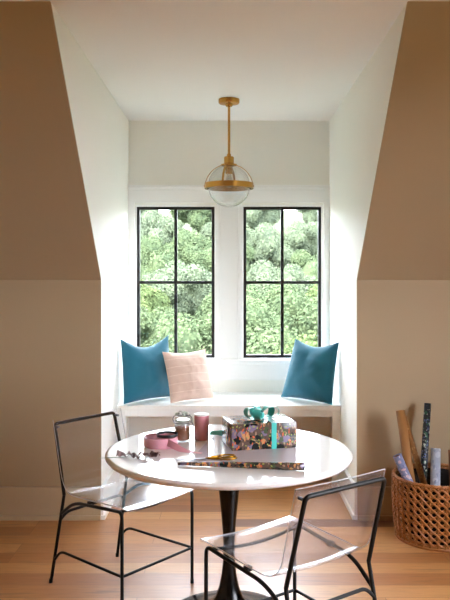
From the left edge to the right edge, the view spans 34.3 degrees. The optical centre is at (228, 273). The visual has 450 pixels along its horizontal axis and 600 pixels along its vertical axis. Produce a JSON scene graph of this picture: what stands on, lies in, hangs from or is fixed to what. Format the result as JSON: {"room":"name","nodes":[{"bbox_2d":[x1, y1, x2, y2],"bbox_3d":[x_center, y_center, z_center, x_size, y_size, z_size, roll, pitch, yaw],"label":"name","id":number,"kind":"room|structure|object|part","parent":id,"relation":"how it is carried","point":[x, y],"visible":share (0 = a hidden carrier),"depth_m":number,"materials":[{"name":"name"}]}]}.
{"room":"attic craft room","nodes":[
{"label":"attic craft room","id":0,"kind":"room"},
{"bbox_2d":[0,1,100,279],"bbox_3d":[-1.692,-0.583,3.828,1.816,1.241,1.275,0,0,0],"label":"sloped ceiling","id":1,"kind":"structure","parent":0,"point":[46,232],"depth_m":3.81,"materials":[{"name":"beige paint"}]},
{"bbox_2d":[0,280,100,485],"bbox_3d":[-1.692,0.768,4.463,1.816,1.463,0.012,0,0,0],"label":"wall","id":2,"kind":"structure","parent":0,"point":[50,330],"depth_m":4.46,"materials":[{"name":"beige paint"}]},
{"bbox_2d":[0,486,100,520],"bbox_3d":[-1.692,1.400,4.442,1.816,0.200,0.030,0,0,0],"label":"baseboard","id":3,"kind":"structure","parent":2,"relation":"attached to","point":[17,503],"depth_m":4.44,"materials":[{"name":"paint"}]},
{"bbox_2d":[51,3,128,485],"bbox_3d":[-0.834,0.152,4.442,0.100,2.695,2.468,0,0,0],"label":"wall","id":4,"kind":"structure","parent":0,"point":[101,128],"depth_m":4.62,"materials":[{"name":"white paint"}]},
{"bbox_2d":[101,469,120,519],"bbox_3d":[-0.769,1.400,4.769,0.028,0.200,0.663,0,0,0],"label":"baseboard","id":5,"kind":"structure","parent":4,"relation":"attached to","point":[111,486],"depth_m":4.68,"materials":[{"name":"white paint"}]},
{"bbox_2d":[0,476,449,599],"bbox_3d":[0.000,1.540,1.638,5.300,0.080,8.276,0,0,0],"label":"floor","id":6,"kind":"structure","parent":0,"point":[401,571],"depth_m":3.89,"materials":[{"name":"brown wood"}]},
{"bbox_2d":[49,408,193,599],"bbox_3d":[-0.516,1.104,3.523,0.577,0.793,0.468,0,0,40],"label":"wire chair","id":7,"kind":"object","parent":6,"relation":"on","point":[90,503],"visible":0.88,"depth_m":3.52,"materials":[{"name":"metal"}]},
{"bbox_3d":[-0.829,1.280,3.517,0.104,0.442,0.015,0,0,32],"label":"leg","id":8,"kind":"part","parent":7,"relation":"part of","materials":[{"name":"black metal"}]},
{"bbox_3d":[-0.697,0.893,3.675,0.104,0.338,0.417,0,0,40],"label":"frame","id":9,"kind":"part","parent":7,"relation":"part of","materials":[{"name":"black metal"}]},
{"bbox_3d":[-0.638,1.101,3.345,0.474,0.121,0.018,0,0,43],"label":"rail","id":10,"kind":"part","parent":7,"relation":"part of","materials":[{"name":"black metal"}]},
{"bbox_3d":[-0.469,1.300,3.190,0.015,0.399,0.016,0,0,40],"label":"leg","id":11,"kind":"part","parent":7,"relation":"part of","materials":[{"name":"black metal"}]},
{"bbox_3d":[-0.564,1.280,3.833,0.015,0.442,0.104,0,0,-42],"label":"leg","id":12,"kind":"part","parent":7,"relation":"part of","materials":[{"name":"black metal"}]},
{"bbox_3d":[-0.361,1.101,3.675,0.474,0.121,0.018,0,0,37],"label":"rail","id":13,"kind":"part","parent":7,"relation":"part of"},
{"bbox_3d":[-0.179,1.300,3.535,0.015,0.399,0.016,0,0,40],"label":"leg","id":14,"kind":"part","parent":7,"relation":"part of","materials":[{"name":"black metal"}]},
{"bbox_2d":[105,424,352,599],"bbox_3d":[0.000,1.107,3.160,1.062,0.786,1.062,0,0,0],"label":"round table","id":15,"kind":"object","parent":6,"relation":"on","point":[329,457],"depth_m":3.00,"materials":[{"name":"white laminate"}]},
{"bbox_3d":[-0.375,0.747,3.017,0.182,0.027,0.074,0,0,-5],"label":"paper strip","id":16,"kind":"part","parent":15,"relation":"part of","materials":[{"name":"paper"}]},
{"bbox_2d":[156,431,177,437],"bbox_3d":[-0.275,0.713,3.235,0.096,0.012,0.092,0,0,0],"label":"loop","id":17,"kind":"object","parent":15,"relation":"on","point":[160,432],"visible":1,"depth_m":3.21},
{"bbox_3d":[-0.231,0.737,3.187,0.301,0.046,0.148,0,0,23],"label":"ribbon coil","id":18,"kind":"part","parent":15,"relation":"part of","materials":[{"name":"pink fabric"}]},
{"bbox_2d":[173,411,193,440],"bbox_3d":[-0.212,0.693,3.315,0.082,0.132,0.082,0,0,42],"label":"jar","id":19,"kind":"object","parent":15,"relation":"on","point":[184,434],"visible":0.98,"depth_m":3.29,"materials":[{"name":"clear glass"}]},
{"bbox_2d":[194,412,208,440],"bbox_3d":[-0.126,0.700,3.345,0.069,0.118,0.069,0,0,0],"label":"tumbler","id":20,"kind":"object","parent":15,"relation":"on","point":[201,419],"visible":1,"depth_m":3.32,"materials":[{"name":"pink paint"}]},
{"bbox_2d":[178,435,319,470],"bbox_3d":[0.112,0.743,3.146,0.501,0.032,0.652,0,0,13],"label":"wrapping paper","id":21,"kind":"object","parent":15,"relation":"on","point":[296,458],"visible":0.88,"depth_m":3.02,"materials":[{"name":"paper"}]},
{"bbox_2d":[176,454,237,460],"bbox_3d":[-0.091,0.752,2.975,0.251,0.010,0.084,0,0,-12],"label":"scissors","id":22,"kind":"object","parent":21,"relation":"on","point":[221,456],"visible":1,"depth_m":2.97,"materials":[{"name":"metal"}]},
{"bbox_3d":[-0.149,0.753,2.957,0.130,0.002,0.012,0,0,-17],"label":"blade","id":23,"kind":"part","parent":22,"relation":"part of","materials":[{"name":"metal"}]},
{"bbox_3d":[-0.028,0.752,2.972,0.128,0.010,0.051,0,0,-12],"label":"handle","id":24,"kind":"part","parent":22,"relation":"part of","materials":[{"name":"gold metal"}]},
{"bbox_3d":[-0.034,0.752,3.004,0.128,0.010,0.051,0,0,-12],"label":"handle","id":25,"kind":"part","parent":22,"relation":"part of","materials":[{"name":"gold metal"}]},
{"bbox_2d":[210,430,221,435],"bbox_3d":[-0.044,0.745,3.408,0.091,0.015,0.058,0,0,9],"label":"scrap","id":26,"kind":"object","parent":21,"relation":"on","point":[219,432],"visible":0.62,"depth_m":3.41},
{"bbox_2d":[222,405,295,450],"bbox_3d":[0.132,0.674,3.245,0.290,0.168,0.203,0,0,-13],"label":"gift box","id":27,"kind":"object","parent":21,"relation":"on","point":[257,430],"visible":1,"depth_m":3.16,"materials":[{"name":"paper"}]},
{"bbox_2d":[117,392,340,487],"bbox_3d":[0.000,1.210,5.383,1.565,0.580,0.585,0,0,0],"label":"window seat","id":28,"kind":"object","parent":6,"relation":"on","point":[147,415],"visible":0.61,"depth_m":5.13,"materials":[{"name":"white paint"}]},
{"bbox_2d":[120,336,169,403],"bbox_3d":[-0.593,0.690,5.293,0.187,0.454,0.442,0,0,43],"label":"throw cushion","id":29,"kind":"object","parent":28,"relation":"on","point":[144,368],"visible":0.91,"depth_m":5.19,"materials":[{"name":"teal fabric"}]},
{"bbox_2d":[162,349,213,402],"bbox_3d":[-0.292,0.740,5.307,0.365,0.357,0.194,0,0,-34],"label":"throw cushion","id":30,"kind":"object","parent":28,"relation":"on","point":[187,373],"visible":1,"depth_m":5.24,"materials":[{"name":"fabric"}]},
{"bbox_3d":[0.000,0.978,5.112,1.445,0.044,0.020,0,0,0],"label":"rail","id":31,"kind":"part","parent":28,"relation":"part of","materials":[{"name":"white paint"}]},
{"bbox_3d":[0.000,1.228,5.657,1.563,0.543,0.015,0,0,0],"label":"panel","id":32,"kind":"part","parent":28,"relation":"part of","materials":[{"name":"white paint"}]},
{"bbox_2d":[281,339,338,404],"bbox_3d":[0.580,0.700,5.285,0.481,0.435,0.187,0,0,40],"label":"throw cushion","id":33,"kind":"object","parent":28,"relation":"on","point":[311,370],"visible":1,"depth_m":5.18,"materials":[{"name":"teal fabric"}]},
{"bbox_2d":[200,469,385,599],"bbox_3d":[0.241,1.104,2.726,0.468,0.793,0.577,0,0,-36],"label":"wire chair","id":34,"kind":"object","parent":6,"relation":"on","point":[297,527],"visible":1,"depth_m":2.65,"materials":[{"name":"metal"}]},
{"bbox_3d":[-0.088,1.300,2.796,0.016,0.399,0.015,0,0,-36],"label":"leg","id":35,"kind":"part","parent":34,"relation":"part of","materials":[{"name":"black metal"}]},
{"bbox_3d":[0.054,1.101,2.616,0.018,0.121,0.474,0,0,-39],"label":"rail","id":36,"kind":"part","parent":34,"relation":"part of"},
{"bbox_3d":[0.213,1.280,2.414,0.015,0.442,0.104,0,0,-28],"label":"leg","id":37,"kind":"part","parent":34,"relation":"part of","materials":[{"name":"black metal"}]},
{"bbox_3d":[0.276,1.300,3.061,0.016,0.399,0.015,0,0,-36],"label":"leg","id":38,"kind":"part","parent":34,"relation":"part of","materials":[{"name":"black metal"}]},
{"bbox_3d":[0.404,1.101,2.870,0.018,0.121,0.474,0,0,-33],"label":"rail","id":39,"kind":"part","parent":34,"relation":"part of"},
{"bbox_3d":[0.380,0.893,2.535,0.417,0.338,0.104,0,0,-36],"label":"frame","id":40,"kind":"part","parent":34,"relation":"part of","materials":[{"name":"black metal"}]},
{"bbox_3d":[0.546,1.280,2.657,0.015,0.442,0.104,0,0,-44],"label":"leg","id":41,"kind":"part","parent":34,"relation":"part of","materials":[{"name":"black metal"}]},
{"bbox_2d":[391,462,449,551],"bbox_3d":[1.190,1.319,4.155,0.517,0.360,0.517,0,0,12],"label":"wicker basket","id":42,"kind":"object","parent":6,"relation":"on","point":[421,512],"visible":0.94,"depth_m":3.97,"materials":[{"name":"brown wicker"}]},
{"bbox_2d":[393,453,412,481],"bbox_3d":[1.043,1.242,4.099,0.234,0.455,0.050,0,0,10],"label":"paper roll","id":43,"kind":"object","parent":42,"relation":"in","point":[398,458],"visible":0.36,"depth_m":4.09,"materials":[{"name":"purple paper"}]},
{"bbox_2d":[396,410,414,481],"bbox_3d":[1.037,1.128,4.193,0.053,0.674,0.173,0,0,-39],"label":"paper roll","id":44,"kind":"object","parent":42,"relation":"in","point":[401,416],"visible":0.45,"depth_m":4.20,"materials":[{"name":"brown paper"}]},
{"bbox_2d":[406,415,427,484],"bbox_3d":[1.110,1.150,4.221,0.037,0.632,0.260,0,0,-45],"label":"paper roll","id":45,"kind":"object","parent":42,"relation":"in","point":[414,452],"visible":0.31,"depth_m":4.23,"materials":[{"name":"brown paper"}]},
{"bbox_2d":[419,403,430,482],"bbox_3d":[1.150,1.115,4.290,0.040,0.697,0.162,0,0,35],"label":"paper roll","id":46,"kind":"object","parent":42,"relation":"in","point":[427,406],"visible":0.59,"depth_m":4.30,"materials":[{"name":"paper"}]},
{"bbox_2d":[430,448,440,485],"bbox_3d":[1.153,1.226,4.071,0.054,0.484,0.199,0,0,18],"label":"paper roll","id":47,"kind":"object","parent":42,"relation":"in","point":[435,452],"visible":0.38,"depth_m":4.09,"materials":[{"name":"paper"}]},
{"bbox_2d":[448,450,449,485],"bbox_3d":[1.290,1.240,4.160,0.058,0.455,0.178,0,0,9],"label":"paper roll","id":48,"kind":"object","parent":42,"relation":"in","point":[448,450],"visible":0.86,"depth_m":4.19,"materials":[{"name":"paper"}]},
{"bbox_2d":[0,0,449,120],"bbox_3d":[0.000,-1.235,1.638,5.300,0.080,8.276,0,0,0],"label":"ceiling","id":49,"kind":"structure","parent":0,"point":[159,60],"depth_m":3.91,"materials":[{"name":"paint"}]},
{"bbox_2d":[204,97,253,206],"bbox_3d":[0.000,-0.826,4.980,0.343,0.738,0.336,0,0,0],"label":"pendant lamp","id":50,"kind":"object","parent":49,"relation":"hanging from","point":[233,185],"visible":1,"depth_m":4.96,"materials":[{"name":"gold metal"}]},
{"bbox_3d":[0.000,-0.669,4.980,0.014,0.168,0.336,0,0,15],"label":"arm","id":51,"kind":"part","parent":50,"relation":"part of","materials":[{"name":"gold metal"}]},
{"bbox_2d":[225,166,232,174],"bbox_3d":[0.000,-0.711,4.980,0.048,0.056,0.048,0,0,0],"label":"socket","id":52,"kind":"object","parent":50,"relation":"attached to","point":[229,169],"depth_m":4.96,"materials":[{"name":"gold metal"}]},
{"bbox_3d":[0.000,-0.975,4.980,0.028,0.350,0.028,0,0,0],"label":"rod","id":53,"kind":"part","parent":50,"relation":"part of","materials":[{"name":"gold metal"}]},
{"bbox_3d":[0.000,-0.597,4.980,0.290,0.279,0.290,0,0,0],"label":"glass globe","id":54,"kind":"part","parent":50,"relation":"part of"},
{"bbox_3d":[0.000,-0.669,4.980,0.336,0.168,0.014,0,0,0],"label":"arm","id":55,"kind":"part","parent":50,"relation":"part of","materials":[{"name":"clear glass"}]},
{"bbox_2d":[129,121,328,391],"bbox_3d":[0.000,0.152,5.736,1.767,2.695,0.120,0,0,0],"label":"wall","id":56,"kind":"structure","parent":0,"point":[160,152],"depth_m":5.68,"materials":[{"name":"white paint"}]},
{"bbox_2d":[128,203,134,345],"bbox_3d":[-0.759,0.055,5.665,0.048,1.220,0.022,0,0,0],"label":"trim","id":57,"kind":"structure","parent":56,"relation":"attached to","point":[131,206],"depth_m":5.65,"materials":[{"name":"white paint"}]},
{"bbox_2d":[135,205,215,358],"bbox_3d":[-0.417,0.065,5.736,0.632,1.205,0.100,0,0,0],"label":"window","id":58,"kind":"structure","parent":56,"relation":"in","point":[138,208],"depth_m":5.70,"materials":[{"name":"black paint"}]},
{"bbox_2d":[216,203,241,359],"bbox_3d":[0.000,0.055,5.663,0.198,1.220,0.026,0,0,0],"label":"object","id":59,"kind":"structure","parent":56,"relation":"attached to","point":[228,218],"depth_m":5.65,"materials":[{"name":"white paint"}]},
{"bbox_2d":[128,185,329,202],"bbox_3d":[0.000,-0.623,5.659,1.567,0.135,0.034,0,0,0],"label":"trim","id":60,"kind":"structure","parent":56,"relation":"attached to","point":[136,193],"depth_m":5.66,"materials":[{"name":"white paint"}]},
{"bbox_2d":[207,364,288,379],"bbox_3d":[0.000,0.762,5.662,1.567,0.125,0.028,0,0,0],"label":"trim","id":61,"kind":"structure","parent":56,"relation":"attached to","point":[216,371],"depth_m":5.66,"materials":[{"name":"white paint"}]},
{"bbox_2d":[207,359,290,363],"bbox_3d":[0.000,0.682,5.654,1.567,0.035,0.045,0,0,0],"label":"trim","id":62,"kind":"structure","parent":56,"relation":"attached to","point":[209,361],"depth_m":5.63,"materials":[{"name":"white paint"}]},
{"bbox_2d":[242,205,322,358],"bbox_3d":[0.417,0.065,5.736,0.632,1.205,0.100,0,0,0],"label":"window","id":63,"kind":"structure","parent":56,"relation":"in","point":[282,208],"depth_m":5.70,"materials":[{"name":"black metal"}]},
{"bbox_2d":[323,203,329,346],"bbox_3d":[0.759,0.055,5.665,0.048,1.220,0.022,0,0,0],"label":"trim","id":64,"kind":"structure","parent":56,"relation":"attached to","point":[326,206],"depth_m":5.65,"materials":[{"name":"white paint"}]},
{"bbox_2d":[329,3,406,482],"bbox_3d":[0.834,0.152,4.442,0.100,2.695,2.468,0,0,0],"label":"wall","id":65,"kind":"structure","parent":0,"point":[356,128],"depth_m":4.66,"materials":[{"name":"white paint"}]},
{"bbox_2d":[337,469,356,519],"bbox_3d":[0.769,1.400,4.769,0.028,0.200,0.663,0,0,0],"label":"baseboard","id":66,"kind":"structure","parent":65,"relation":"attached to","point":[349,496],"depth_m":4.64,"materials":[{"name":"white paint"}]},
{"bbox_2d":[357,1,449,279],"bbox_3d":[1.692,-0.583,3.828,1.816,1.241,1.275,0,0,0],"label":"sloped ceiling","id":67,"kind":"structure","parent":0,"point":[407,236],"depth_m":3.83,"materials":[{"name":"beige paint"}]},
{"bbox_2d":[357,280,449,485],"bbox_3d":[1.692,0.768,4.463,1.816,1.463,0.012,0,0,0],"label":"wall","id":68,"kind":"structure","parent":0,"point":[403,326],"depth_m":4.46,"materials":[{"name":"beige paint"}]},
{"bbox_2d":[357,486,392,520],"bbox_3d":[1.692,1.400,4.442,1.816,0.200,0.030,0,0,0],"label":"baseboard","id":69,"kind":"structure","parent":68,"relation":"attached to","point":[367,496],"depth_m":4.44,"materials":[{"name":"paint"}]},
{"label":"outside","id":70,"kind":"structure","parent":0,"visible":0},
{"bbox_2d":[160,210,304,232],"bbox_3d":[0.000,-0.778,30.000,140.000,19.441,180.000,0,0,0],"label":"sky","id":71,"kind":"structure","parent":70,"point":[290,216],"depth_m":110.77,"materials":[{"name":"white"}]},
{"bbox_2d":[140,210,158,220],"bbox_3d":[-8.593,-4.341,64.726,3.758,7.452,4.886,0,0,-34],"label":"tree","id":72,"kind":"object","parent":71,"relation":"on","point":[141,211],"visible":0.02,"depth_m":63.70,"materials":[{"name":"green plant"}]},
{"bbox_2d":[140,274,171,312],"bbox_3d":[-5.330,1.908,35.124,4.365,5.488,5.930,0,0,22],"label":"tree","id":73,"kind":"object","parent":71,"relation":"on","point":[149,299],"visible":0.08,"depth_m":35.47,"materials":[{"name":"green plant"}]},
{"bbox_2d":[140,234,183,275],"bbox_3d":[-5.250,0.079,46.678,4.580,5.255,5.586,0,0,-15],"label":"tree","id":74,"kind":"object","parent":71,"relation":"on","point":[153,255],"visible":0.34,"depth_m":45.06,"materials":[{"name":"green plant"}]},
{"bbox_2d":[140,210,183,244],"bbox_3d":[-5.718,-2.291,58.344,5.102,5.989,3.924,0,0,-7],"label":"tree","id":75,"kind":"object","parent":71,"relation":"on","point":[152,223],"visible":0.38,"depth_m":57.33,"materials":[{"name":"green plant"}]},
{"bbox_2d":[140,306,186,346],"bbox_3d":[-2.798,3.359,29.715,3.571,4.282,4.742,0,0,-16],"label":"tree","id":76,"kind":"object","parent":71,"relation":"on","point":[148,321],"visible":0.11,"depth_m":28.77,"materials":[{"name":"green plant"}]},
{"bbox_2d":[140,260,211,324],"bbox_3d":[-2.846,1.487,41.258,5.058,4.612,4.927,0,0,-35],"label":"tree","id":77,"kind":"object","parent":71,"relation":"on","point":[189,296],"visible":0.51,"depth_m":39.88,"materials":[{"name":"green plant"}]},
{"bbox_2d":[163,228,211,265],"bbox_3d":[-2.785,-0.626,51.315,5.226,5.227,4.876,0,0,5],"label":"tree","id":78,"kind":"object","parent":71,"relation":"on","point":[189,243],"visible":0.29,"depth_m":50.21,"materials":[{"name":"green plant"}]},
{"bbox_2d":[168,210,211,234],"bbox_3d":[-2.880,-4.323,64.776,4.657,7.485,4.991,0,0,-37],"label":"tree","id":79,"kind":"object","parent":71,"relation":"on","point":[197,219],"visible":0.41,"depth_m":63.35,"materials":[{"name":"green plant"}]},
{"bbox_2d":[191,242,255,275],"bbox_3d":[-0.086,0.273,46.883,4.692,4.588,3.533,0,0,-16],"label":"tree","id":80,"kind":"object","parent":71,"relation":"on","point":[203,258],"visible":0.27,"depth_m":45.85,"materials":[{"name":"green plant"}]},
{"bbox_2d":[149,296,303,353],"bbox_3d":[0.231,3.557,24.480,4.967,5.621,4.634,0,0,27],"label":"tree","id":81,"kind":"object","parent":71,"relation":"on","point":[260,338],"visible":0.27,"depth_m":23.64,"materials":[{"name":"green plant"}]},
{"bbox_2d":[199,221,254,241],"bbox_3d":[0.319,-1.927,58.190,4.453,5.347,4.892,0,0,-44],"label":"tree","id":82,"kind":"object","parent":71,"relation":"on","point":[206,230],"visible":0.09,"depth_m":57.45,"materials":[{"name":"green plant"}]},
{"bbox_2d":[193,284,263,330],"bbox_3d":[-0.019,2.616,35.115,3.486,4.248,4.629,0,0,-4],"label":"tree","id":83,"kind":"object","parent":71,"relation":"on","point":[205,307],"visible":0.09,"depth_m":33.68,"materials":[{"name":"green plant"}]},
{"bbox_2d":[246,210,280,233],"bbox_3d":[2.931,-4.191,65.318,4.636,7.179,4.759,0,0,-12],"label":"tree","id":84,"kind":"object","parent":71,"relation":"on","point":[253,217],"visible":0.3,"depth_m":64.20,"materials":[{"name":"green plant"}]},
{"bbox_2d":[246,222,292,272],"bbox_3d":[2.440,-0.983,52.234,3.662,5.416,4.762,0,0,-12],"label":"tree","id":85,"kind":"object","parent":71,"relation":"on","point":[265,242],"visible":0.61,"depth_m":50.91,"materials":[{"name":"green plant"}]},
{"bbox_2d":[246,259,317,300],"bbox_3d":[3.037,1.435,40.912,4.413,4.476,4.848,0,0,1],"label":"tree","id":86,"kind":"object","parent":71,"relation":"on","point":[263,271],"visible":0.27,"depth_m":40.15,"materials":[{"name":"green plant"}]},
{"bbox_2d":[256,280,317,341],"bbox_3d":[2.514,2.879,29.805,4.523,5.231,5.516,0,0,-21],"label":"tree","id":87,"kind":"object","parent":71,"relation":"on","point":[300,312],"visible":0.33,"depth_m":28.79,"materials":[{"name":"green plant"}]},
{"bbox_2d":[265,330,317,353],"bbox_3d":[2.997,4.231,18.897,5.487,6.796,4.039,0,0,-19],"label":"tree","id":88,"kind":"object","parent":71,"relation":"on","point":[306,338],"visible":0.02,"depth_m":19.54,"materials":[{"name":"green plant"}]},
{"bbox_2d":[274,220,317,263],"bbox_3d":[5.599,-1.819,57.504,5.289,5.037,4.815,0,0,10],"label":"tree","id":89,"kind":"object","parent":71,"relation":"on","point":[297,236],"visible":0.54,"depth_m":56.26,"materials":[{"name":"green plant"}]},
{"bbox_2d":[290,249,317,278],"bbox_3d":[5.745,0.525,46.686,4.811,4.335,3.623,0,0,-12],"label":"tree","id":90,"kind":"object","parent":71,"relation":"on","point":[310,268],"visible":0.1,"depth_m":46.80,"materials":[{"name":"green plant"}]},
{"bbox_2d":[297,210,317,224],"bbox_3d":[8.172,-4.164,65.358,4.750,6.980,4.627,0,0,23],"label":"tree","id":91,"kind":"object","parent":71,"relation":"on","point":[309,215],"visible":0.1,"depth_m":64.66,"materials":[{"name":"green plant"}]},
{"bbox_2d":[304,278,317,301],"bbox_3d":[5.427,2.144,35.713,5.626,5.160,4.141,0,0,-29],"label":"tree","id":92,"kind":"object","parent":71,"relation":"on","point":[312,291],"visible":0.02,"depth_m":34.69,"materials":[{"name":"green plant"}]}
]}

